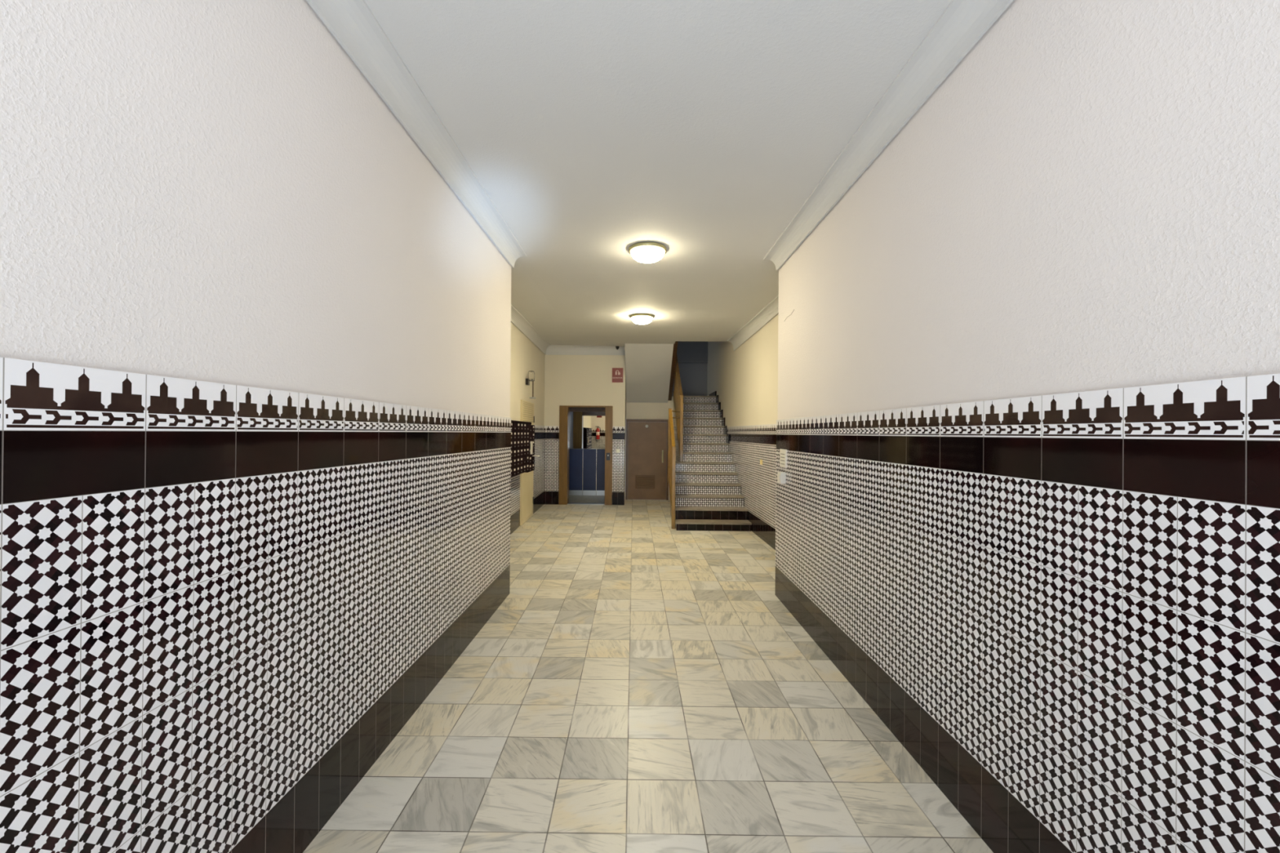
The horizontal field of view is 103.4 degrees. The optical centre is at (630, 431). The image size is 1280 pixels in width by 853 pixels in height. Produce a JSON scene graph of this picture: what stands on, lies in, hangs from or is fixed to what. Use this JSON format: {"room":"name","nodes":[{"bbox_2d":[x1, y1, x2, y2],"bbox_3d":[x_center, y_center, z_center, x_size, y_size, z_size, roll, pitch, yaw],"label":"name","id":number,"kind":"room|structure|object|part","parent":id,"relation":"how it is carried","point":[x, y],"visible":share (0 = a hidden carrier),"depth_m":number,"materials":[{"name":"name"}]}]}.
{"room":"apartment building hallway","nodes":[
{"label":"apartment building hallway","id":0,"kind":"room"},
{"bbox_2d":[0,0,511,417],"bbox_3d":[-1.539,-0.161,1.657,0.676,3.400,6.370,0,0,1],"label":"wall","id":1,"kind":"structure","parent":0,"point":[215,191],"depth_m":1.50,"materials":[{"name":"white paint"}]},
{"bbox_2d":[0,357,511,852],"bbox_3d":[-1.201,0.562,1.650,0.012,1.400,6.370,0,0,1],"label":"wall tiles","id":2,"kind":"structure","parent":1,"relation":"attached to","point":[205,587],"depth_m":1.41,"materials":[{"name":"tile"}]},
{"bbox_2d":[229,564,510,852],"bbox_3d":[-1.208,1.402,1.647,0.012,0.280,6.370,0,0,1],"label":"baseboard","id":3,"kind":"structure","parent":1,"relation":"attached to","point":[295,820],"depth_m":2.24,"materials":[{"name":"black tile"}]},
{"bbox_2d":[306,0,526,267],"bbox_3d":[-1.116,-1.621,1.656,0.146,0.150,6.370,0,0,1],"label":"trim","id":4,"kind":"structure","parent":1,"relation":"attached to","point":[353,24],"depth_m":2.52,"materials":[{"name":"paint"}]},
{"bbox_2d":[510,322,544,426],"bbox_3d":[-1.893,-0.193,7.937,0.150,3.500,6.187,0,0,-1],"label":"wall","id":5,"kind":"structure","parent":0,"point":[525,357],"depth_m":8.69,"materials":[{"name":"beige paint"}]},
{"bbox_2d":[510,474,519,515],"bbox_3d":[-1.798,0.574,6.574,0.012,1.400,3.440,0,0,-1],"label":"trim","id":6,"kind":"structure","parent":5,"relation":"attached to","point":[515,480],"depth_m":7.93,"materials":[{"name":"tile"}]},
{"bbox_2d":[510,509,519,534],"bbox_3d":[-1.805,1.414,6.571,0.012,0.280,3.440,0,0,-1],"label":"baseboard","id":7,"kind":"structure","parent":5,"relation":"attached to","point":[515,517],"depth_m":7.90,"materials":[{"name":"black tile"}]},
{"bbox_2d":[511,420,531,476],"bbox_3d":[-1.658,0.226,7.113,0.237,0.772,1.240,0,0,1],"label":"bank","id":8,"kind":"object","parent":5,"relation":"attached to","point":[519,429],"visible":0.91,"depth_m":7.10,"materials":[{"name":"brown"}]},
{"bbox_3d":[-1.577,0.550,6.820,0.012,0.112,0.188,0,0,1],"label":"mailbox door","id":9,"kind":"part","parent":8,"relation":"part of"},
{"bbox_3d":[-1.572,-0.060,6.822,0.012,0.112,0.188,0,0,1],"label":"mailbox door","id":10,"kind":"part","parent":8,"relation":"part of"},
{"bbox_3d":[-1.573,0.062,6.822,0.012,0.112,0.188,0,0,1],"label":"mailbox door","id":11,"kind":"part","parent":8,"relation":"part of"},
{"bbox_3d":[-1.574,0.184,6.822,0.012,0.112,0.188,0,0,1],"label":"mailbox door","id":12,"kind":"part","parent":8,"relation":"part of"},
{"bbox_3d":[-1.575,0.306,6.821,0.012,0.112,0.188,0,0,1],"label":"mailbox door","id":13,"kind":"part","parent":8,"relation":"part of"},
{"bbox_3d":[-1.576,0.428,6.821,0.012,0.112,0.188,0,0,1],"label":"mailbox door","id":14,"kind":"part","parent":8,"relation":"part of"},
{"bbox_3d":[-1.572,0.307,7.021,0.012,0.112,0.188,0,0,1],"label":"mailbox door","id":15,"kind":"part","parent":8,"relation":"part of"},
{"bbox_3d":[-1.573,0.429,7.021,0.012,0.112,0.188,0,0,1],"label":"mailbox door","id":16,"kind":"part","parent":8,"relation":"part of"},
{"bbox_3d":[-1.574,0.551,7.020,0.012,0.112,0.188,0,0,1],"label":"mailbox door","id":17,"kind":"part","parent":8,"relation":"part of","materials":[{"name":"black metal"}]},
{"bbox_3d":[-1.569,-0.059,7.022,0.012,0.112,0.188,0,0,1],"label":"mailbox door","id":18,"kind":"part","parent":8,"relation":"part of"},
{"bbox_3d":[-1.570,0.063,7.022,0.012,0.112,0.188,0,0,1],"label":"mailbox door","id":19,"kind":"part","parent":8,"relation":"part of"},
{"bbox_3d":[-1.571,0.185,7.021,0.012,0.112,0.188,0,0,1],"label":"mailbox door","id":20,"kind":"part","parent":8,"relation":"part of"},
{"bbox_3d":[-1.571,0.430,7.221,0.012,0.112,0.188,0,0,1],"label":"mailbox door","id":21,"kind":"part","parent":8,"relation":"part of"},
{"bbox_3d":[-1.567,-0.058,7.222,0.012,0.112,0.188,0,0,1],"label":"mailbox door","id":22,"kind":"part","parent":8,"relation":"part of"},
{"bbox_3d":[-1.567,0.064,7.222,0.012,0.112,0.188,0,0,1],"label":"mailbox door","id":23,"kind":"part","parent":8,"relation":"part of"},
{"bbox_3d":[-1.569,0.186,7.221,0.012,0.112,0.188,0,0,1],"label":"mailbox door","id":24,"kind":"part","parent":8,"relation":"part of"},
{"bbox_3d":[-1.569,0.308,7.221,0.012,0.112,0.188,0,0,1],"label":"mailbox door","id":25,"kind":"part","parent":8,"relation":"part of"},
{"bbox_3d":[-1.571,0.552,7.220,0.012,0.112,0.188,0,0,1],"label":"mailbox door","id":26,"kind":"part","parent":8,"relation":"part of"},
{"bbox_3d":[-1.564,-0.058,7.422,0.012,0.112,0.188,0,0,1],"label":"mailbox door","id":27,"kind":"part","parent":8,"relation":"part of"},
{"bbox_3d":[-1.565,0.064,7.422,0.012,0.112,0.188,0,0,1],"label":"mailbox door","id":28,"kind":"part","parent":8,"relation":"part of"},
{"bbox_3d":[-1.566,0.186,7.421,0.012,0.112,0.188,0,0,1],"label":"mailbox door","id":29,"kind":"part","parent":8,"relation":"part of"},
{"bbox_3d":[-1.565,0.431,7.621,0.012,0.112,0.188,0,0,1],"label":"mailbox door","id":30,"kind":"part","parent":8,"relation":"part of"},
{"bbox_3d":[-1.566,0.553,7.620,0.012,0.112,0.188,0,0,1],"label":"mailbox door","id":31,"kind":"part","parent":8,"relation":"part of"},
{"bbox_2d":[520,400,534,525],"bbox_3d":[-1.812,0.524,8.859,0.046,2.075,1.101,0,0,-1],"label":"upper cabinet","id":32,"kind":"object","parent":5,"relation":"attached to","point":[526,408],"visible":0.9,"depth_m":8.75,"materials":[{"name":"beige paint"}]},
{"bbox_3d":[-1.825,0.686,8.858,0.023,1.646,0.977,0,0,-1],"label":"door","id":33,"kind":"part","parent":32,"relation":"part of","materials":[{"name":"beige paint"}]},
{"bbox_3d":[-1.796,-0.321,8.852,0.008,0.335,0.961,0,0,-1],"label":"louvre panel","id":34,"kind":"part","parent":32,"relation":"part of","materials":[{"name":"beige wood"}]},
{"bbox_2d":[525,424,534,472],"bbox_3d":[-1.676,0.268,7.950,0.247,0.732,0.430,0,0,1],"label":"bank","id":35,"kind":"object","parent":5,"relation":"attached to","point":[531,428],"visible":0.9,"depth_m":7.93,"materials":[{"name":"brown"}]},
{"bbox_3d":[-1.563,-0.036,7.842,0.012,0.112,0.203,0,0,1],"label":"mailbox door","id":36,"kind":"part","parent":35,"relation":"part of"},
{"bbox_3d":[-1.564,0.086,7.841,0.012,0.112,0.203,0,0,1],"label":"mailbox door","id":37,"kind":"part","parent":35,"relation":"part of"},
{"bbox_2d":[530,441,533,454],"bbox_3d":[-1.543,0.260,7.836,0.030,0.200,0.030,0,0,1],"label":"leaflet","id":38,"kind":"object","parent":35,"relation":"attached to","point":[531,442],"visible":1,"depth_m":7.82,"materials":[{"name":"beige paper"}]},
{"bbox_3d":[-1.564,0.453,8.055,0.012,0.112,0.203,0,0,1],"label":"mailbox door","id":39,"kind":"part","parent":35,"relation":"part of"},
{"bbox_3d":[-1.565,0.575,8.055,0.012,0.112,0.203,0,0,1],"label":"mailbox door","id":40,"kind":"part","parent":35,"relation":"part of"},
{"bbox_2d":[511,304,551,355],"bbox_3d":[-1.730,-1.728,7.840,0.146,0.233,5.986,0,0,-1],"label":"trim","id":41,"kind":"structure","parent":5,"relation":"attached to","point":[517,319],"depth_m":8.53,"materials":[{"name":"paint"}]},
{"bbox_2d":[525,370,536,399],"bbox_3d":[-1.739,-0.808,8.798,0.169,0.490,0.141,0,0,1],"label":"wall lantern","id":42,"kind":"object","parent":5,"relation":"attached to","point":[531,373],"visible":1,"depth_m":8.76,"materials":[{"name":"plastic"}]},
{"bbox_3d":[-1.738,-0.966,8.808,0.112,0.175,0.112,0,0,1],"label":"glass","id":43,"kind":"part","parent":42,"relation":"part of","materials":[{"name":"white glass"}]},
{"bbox_3d":[-1.737,-0.748,8.787,0.082,0.319,0.017,0,0,1],"label":"stem","id":44,"kind":"part","parent":42,"relation":"part of","materials":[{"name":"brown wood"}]},
{"bbox_2d":[533,425,544,498],"bbox_3d":[-1.849,0.585,10.124,0.012,1.400,1.401,0,0,-1],"label":"trim","id":45,"kind":"structure","parent":5,"relation":"attached to","point":[539,472],"depth_m":10.14,"materials":[{"name":"tile"}]},
{"bbox_2d":[533,491,544,513],"bbox_3d":[-1.856,1.425,10.121,0.012,0.280,1.401,0,0,-1],"label":"baseboard","id":46,"kind":"structure","parent":5,"relation":"attached to","point":[538,500],"depth_m":10.09,"materials":[{"name":"black tile"}]},
{"bbox_2d":[544,354,625,488],"bbox_3d":[-1.039,-0.176,10.916,1.820,3.500,0.200,0,0,1],"label":"wall","id":47,"kind":"structure","parent":0,"point":[569,380],"depth_m":10.82,"materials":[{"name":"beige paint"}]},
{"bbox_2d":[543,491,558,504],"bbox_3d":[-1.704,1.429,10.813,0.312,0.280,0.012,0,0,1],"label":"baseboard","id":48,"kind":"structure","parent":47,"relation":"attached to","point":[550,497],"depth_m":10.81,"materials":[{"name":"black tile"}]},
{"bbox_2d":[544,426,559,491],"bbox_3d":[-1.698,0.589,10.816,0.312,1.400,0.012,0,0,1],"label":"trim","id":49,"kind":"structure","parent":47,"relation":"attached to","point":[551,433],"depth_m":10.81,"materials":[{"name":"tile"}]},
{"bbox_2d":[558,405,613,505],"bbox_3d":[-0.967,0.517,10.886,1.137,2.116,0.263,0,0,1],"label":"door frame","id":50,"kind":"structure","parent":47,"relation":"in","point":[563,491],"depth_m":10.78,"materials":[{"name":"brown wood"}]},
{"bbox_3d":[-0.487,0.543,10.759,0.084,0.160,0.022,0,0,1],"label":"call panel","id":51,"kind":"part","parent":50,"relation":"part of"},
{"bbox_2d":[546,345,625,355],"bbox_3d":[-0.983,-1.727,10.747,1.728,0.203,0.146,0,0,1],"label":"trim","id":52,"kind":"structure","parent":47,"relation":"attached to","point":[551,349],"depth_m":10.78,"materials":[{"name":"paint"}]},
{"bbox_2d":[612,368,622,382],"bbox_3d":[-0.287,-1.195,10.805,0.235,0.310,0.006,0,0,1],"label":"safety sign","id":53,"kind":"object","parent":47,"relation":"attached to","point":[617,373],"visible":1,"depth_m":10.80,"materials":[{"name":"red"}]},
{"bbox_2d":[612,492,624,505],"bbox_3d":[-0.274,1.440,10.794,0.260,0.280,0.012,0,0,1],"label":"baseboard","id":54,"kind":"structure","parent":47,"relation":"attached to","point":[618,498],"depth_m":10.79,"materials":[{"name":"black tile"}]},
{"bbox_2d":[612,426,625,492],"bbox_3d":[-0.267,0.600,10.797,0.260,1.400,0.012,0,0,1],"label":"trim","id":55,"kind":"structure","parent":47,"relation":"attached to","point":[618,436],"depth_m":10.79,"materials":[{"name":"tile"}]},
{"bbox_2d":[624,381,626,502],"bbox_3d":[-0.183,-0.167,11.354,0.120,3.500,0.700,0,0,1],"label":"wall","id":56,"kind":"structure","parent":0,"point":[625,381],"depth_m":11.30,"materials":[{"name":"beige paint"}]},
{"bbox_2d":[302,498,993,852],"bbox_3d":[0.016,1.626,5.770,4.700,0.120,14.650,0,0,1],"label":"floor","id":57,"kind":"structure","parent":0,"point":[639,683],"depth_m":2.60,"materials":[{"name":"tile"}]},
{"bbox_2d":[567,407,605,504],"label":"door","id":58,"kind":"structure","parent":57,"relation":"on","point":[586,424],"depth_m":12.31,"materials":[{"name":"metal"}]},
{"bbox_3d":[-0.963,1.570,10.939,0.800,0.010,0.220,0,0,1],"label":"door sill","id":59,"kind":"part","parent":58,"relation":"part of","materials":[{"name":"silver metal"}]},
{"bbox_2d":[568,411,604,448],"bbox_3d":[-0.950,-0.115,12.324,1.240,1.110,0.022,0,0,1],"label":"mirror","id":60,"kind":"object","parent":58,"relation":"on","point":[587,429],"depth_m":12.31,"materials":[{"name":"silver glass"}]},
{"bbox_3d":[-0.964,1.507,12.324,1.240,0.122,0.030,0,0,1],"label":"kick plate","id":61,"kind":"part","parent":58,"relation":"part of","materials":[{"name":"silver metal"}]},
{"bbox_3d":[-0.959,0.943,12.326,1.240,1.006,0.030,0,0,1],"label":"panel","id":62,"kind":"part","parent":58,"relation":"part of","materials":[{"name":"blue metal"}]},
{"bbox_2d":[667,408,675,528],"bbox_3d":[0.697,0.582,8.697,0.063,1.994,1.104,0,0,1],"label":"balustrade","id":63,"kind":"object","parent":57,"relation":"on","point":[672,448],"visible":1,"depth_m":8.47,"materials":[{"name":"brown wood"}]},
{"bbox_3d":[0.707,0.262,9.220,0.055,1.350,0.060,0,0,1],"label":"post","id":64,"kind":"part","parent":63,"relation":"part of","materials":[{"name":"brown wood"}]},
{"bbox_3d":[0.702,-0.042,8.699,0.055,0.706,0.984,0,0,1],"label":"handrail","id":65,"kind":"part","parent":63,"relation":"part of","materials":[{"name":"brown wood"}]},
{"bbox_3d":[0.687,0.926,8.176,0.055,1.303,0.055,0,0,1],"label":"newel post","id":66,"kind":"part","parent":63,"relation":"part of","materials":[{"name":"brown wood"}]},
{"bbox_2d":[670,395,751,531],"bbox_3d":[1.351,0.394,10.425,1.197,2.396,4.852,0,0,1],"label":"staircase","id":67,"kind":"structure","parent":57,"relation":"on","point":[708,496],"depth_m":9.08,"materials":[{"name":"black tile"}]},
{"bbox_2d":[671,355,683,462],"bbox_3d":[0.960,-0.689,10.407,0.226,2.546,2.366,0,0,5],"label":"balustrade","id":68,"kind":"object","parent":67,"relation":"on","point":[677,391],"visible":0.94,"depth_m":10.03,"materials":[{"name":"brown wood"}]},
{"bbox_3d":[0.978,-1.277,10.595,0.055,1.369,1.994,0,0,1],"label":"handrail","id":69,"kind":"part","parent":68,"relation":"part of","materials":[{"name":"brown wood"}]},
{"bbox_3d":[0.954,-0.036,9.566,0.055,1.235,0.055,0,0,1],"label":"newel post","id":70,"kind":"part","parent":68,"relation":"part of","materials":[{"name":"brown wood"}]},
{"bbox_2d":[624,343,673,403],"bbox_3d":[0.364,-1.347,10.800,0.960,1.375,1.798,0,0,1],"label":"ceiling","id":71,"kind":"structure","parent":0,"point":[647,366],"depth_m":10.69,"materials":[{"name":"paint"}]},
{"bbox_2d":[626,402,673,499],"bbox_3d":[0.492,0.470,11.753,1.230,2.240,0.120,0,0,1],"label":"wall","id":72,"kind":"structure","parent":0,"point":[634,411],"depth_m":11.70,"materials":[{"name":"beige paint"}]},
{"bbox_2d":[625,418,668,500],"bbox_3d":[0.375,0.659,11.708,0.990,1.860,0.172,0,0,1],"label":"door","id":73,"kind":"structure","parent":72,"relation":"in","point":[646,440],"depth_m":11.68,"materials":[{"name":"brown wood"}]},
{"bbox_3d":[-0.100,0.685,11.735,0.040,1.800,0.130,0,0,1],"label":"frame post","id":74,"kind":"part","parent":73,"relation":"part of","materials":[{"name":"brown wood"}]},
{"bbox_2d":[635,475,654,488],"bbox_3d":[0.326,1.173,11.676,0.450,0.310,0.011,0,0,1],"label":"vent grille","id":75,"kind":"object","parent":73,"relation":"attached to","point":[642,482],"depth_m":11.67,"materials":[{"name":"brown"}]},
{"bbox_3d":[0.382,-0.257,11.657,0.990,0.030,0.020,0,0,1],"label":"drip mould","id":76,"kind":"part","parent":73,"relation":"part of","materials":[{"name":"brown wood"}]},
{"bbox_3d":[0.730,0.586,11.650,0.034,0.290,0.065,0,0,1],"label":"handle","id":77,"kind":"part","parent":73,"relation":"part of","materials":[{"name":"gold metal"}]},
{"bbox_3d":[0.845,0.693,11.722,0.050,1.800,0.130,0,0,1],"label":"frame post","id":78,"kind":"part","parent":73,"relation":"part of","materials":[{"name":"brown wood"}]},
{"bbox_2d":[667,341,677,400],"bbox_3d":[0.888,-1.435,10.803,0.085,1.450,1.778,0,0,1],"label":"trim","id":79,"kind":"structure","parent":72,"relation":"attached to","point":[675,344],"depth_m":10.72,"materials":[{"name":"brown wood"}]},
{"bbox_2d":[635,396,673,403],"bbox_3d":[0.469,-0.727,12.282,1.150,0.156,1.170,0,0,1],"label":"floor","id":80,"kind":"structure","parent":0,"point":[672,401],"depth_m":11.69,"materials":[{"name":"beige paint"}]},
{"bbox_2d":[364,0,951,346],"bbox_3d":[-0.021,-1.842,4.647,4.200,0.394,12.380,0,0,1],"label":"ceiling","id":81,"kind":"structure","parent":0,"point":[700,130],"depth_m":2.76,"materials":[{"name":"paint"}]},
{"bbox_2d":[630,313,653,324],"bbox_3d":[0.160,-1.627,7.424,0.352,0.129,0.352,0,0,1],"label":"ceiling lamp","id":82,"kind":"object","parent":81,"relation":"attached to","point":[638,318],"visible":1,"depth_m":7.31,"materials":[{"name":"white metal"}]},
{"bbox_3d":[0.160,-1.624,7.424,0.312,0.096,0.312,0,0,1],"label":"lamp shade","id":83,"kind":"part","parent":82,"relation":"part of","materials":[{"name":"white glass"}]},
{"bbox_2d":[628,241,666,262],"bbox_3d":[0.151,-1.606,4.624,0.352,0.129,0.352,0,0,1],"label":"ceiling lamp","id":84,"kind":"object","parent":81,"relation":"attached to","point":[643,251],"visible":1,"depth_m":4.52,"materials":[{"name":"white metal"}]},
{"bbox_2d":[671,363,706,396],"bbox_3d":[0.948,-2.603,12.937,2.500,4.000,0.120,0,0,1],"label":"wall","id":85,"kind":"structure","parent":0,"point":[693,376],"depth_m":12.86,"materials":[{"name":"grey paint"}]},
{"bbox_2d":[676,341,707,363],"bbox_3d":[0.937,-3.168,12.850,2.030,2.870,0.100,0,0,1],"label":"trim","id":86,"kind":"structure","parent":85,"relation":"attached to","point":[687,352],"depth_m":12.79,"materials":[{"name":"grey paint"}]},
{"bbox_2d":[706,314,777,426],"bbox_3d":[2.024,-1.508,8.918,0.150,6.200,8.123,0,0,0],"label":"wall","id":87,"kind":"structure","parent":0,"point":[744,380],"depth_m":8.39,"materials":[{"name":"beige paint"}]},
{"bbox_2d":[709,391,729,443],"bbox_3d":[1.921,-0.330,11.151,0.037,1.153,2.620,0,0,0],"label":"trim","id":88,"kind":"structure","parent":87,"relation":"attached to","point":[714,393],"depth_m":10.68,"materials":[{"name":"black tile"}]},
{"bbox_2d":[726,423,776,528],"bbox_3d":[1.929,0.608,7.668,0.012,1.400,5.609,0,0,0],"label":"trim","id":89,"kind":"structure","parent":87,"relation":"attached to","point":[748,445],"depth_m":7.74,"materials":[{"name":"tile"}]},
{"bbox_2d":[727,295,778,351],"bbox_3d":[1.880,-1.609,7.171,0.146,0.199,4.623,0,0,0],"label":"trim","id":90,"kind":"structure","parent":87,"relation":"attached to","point":[770,311],"depth_m":7.66,"materials":[{"name":"paint"}]},
{"bbox_2d":[747,511,775,550],"bbox_3d":[1.922,1.448,7.665,0.012,0.280,5.609,0,0,0],"label":"baseboard","id":91,"kind":"structure","parent":87,"relation":"attached to","point":[762,530],"depth_m":7.34,"materials":[{"name":"black tile"}]},
{"bbox_2d":[777,0,1279,419],"bbox_3d":[1.664,-0.135,1.643,0.597,3.400,6.430,0,0,1],"label":"wall","id":92,"kind":"structure","parent":0,"point":[1088,199],"depth_m":1.61,"materials":[{"name":"white paint"}]},
{"bbox_2d":[777,471,786,484],"bbox_3d":[1.362,0.423,4.580,0.054,0.100,0.100,0,0,1],"label":"junction box","id":93,"kind":"object","parent":92,"relation":"attached to","point":[781,476],"visible":1,"depth_m":4.53,"materials":[{"name":"white plastic"}]},
{"bbox_2d":[779,448,786,467],"bbox_3d":[1.383,0.248,4.596,0.013,0.165,0.190,0,0,1],"label":"control panel","id":94,"kind":"object","parent":92,"relation":"attached to","point":[783,453],"visible":1,"depth_m":4.58,"materials":[{"name":"white plastic"}]},
{"bbox_2d":[763,0,1013,271],"bbox_3d":[1.304,-1.602,1.653,0.146,0.149,6.430,0,0,1],"label":"trim","id":95,"kind":"structure","parent":92,"relation":"attached to","point":[962,24],"depth_m":2.49,"materials":[{"name":"paint"}]},
{"bbox_2d":[774,566,1071,852],"bbox_3d":[1.347,1.423,1.642,0.012,0.280,6.430,0,0,1],"label":"baseboard","id":96,"kind":"structure","parent":92,"relation":"attached to","point":[1005,825],"depth_m":2.27,"materials":[{"name":"black tile"}]},
{"bbox_2d":[775,373,1279,852],"bbox_3d":[1.354,0.583,1.645,0.012,1.400,6.430,0,0,1],"label":"wall tiles","id":97,"kind":"structure","parent":92,"relation":"attached to","point":[1081,589],"depth_m":1.51,"materials":[{"name":"tile"}]},
{"bbox_3d":[0.976,0.480,10.666,0.028,2.220,2.040,0,0,1],"label":"wall","id":98,"kind":"structure","parent":0,"visible":0},
{"bbox_2d":[673,426,679,462],"bbox_3d":[0.949,0.610,10.666,0.001,1.400,2.040,0,0,1],"label":"trim","id":99,"kind":"structure","parent":98,"relation":"attached to","point":[677,458],"depth_m":10.59,"materials":[{"name":"wood"}]}
]}

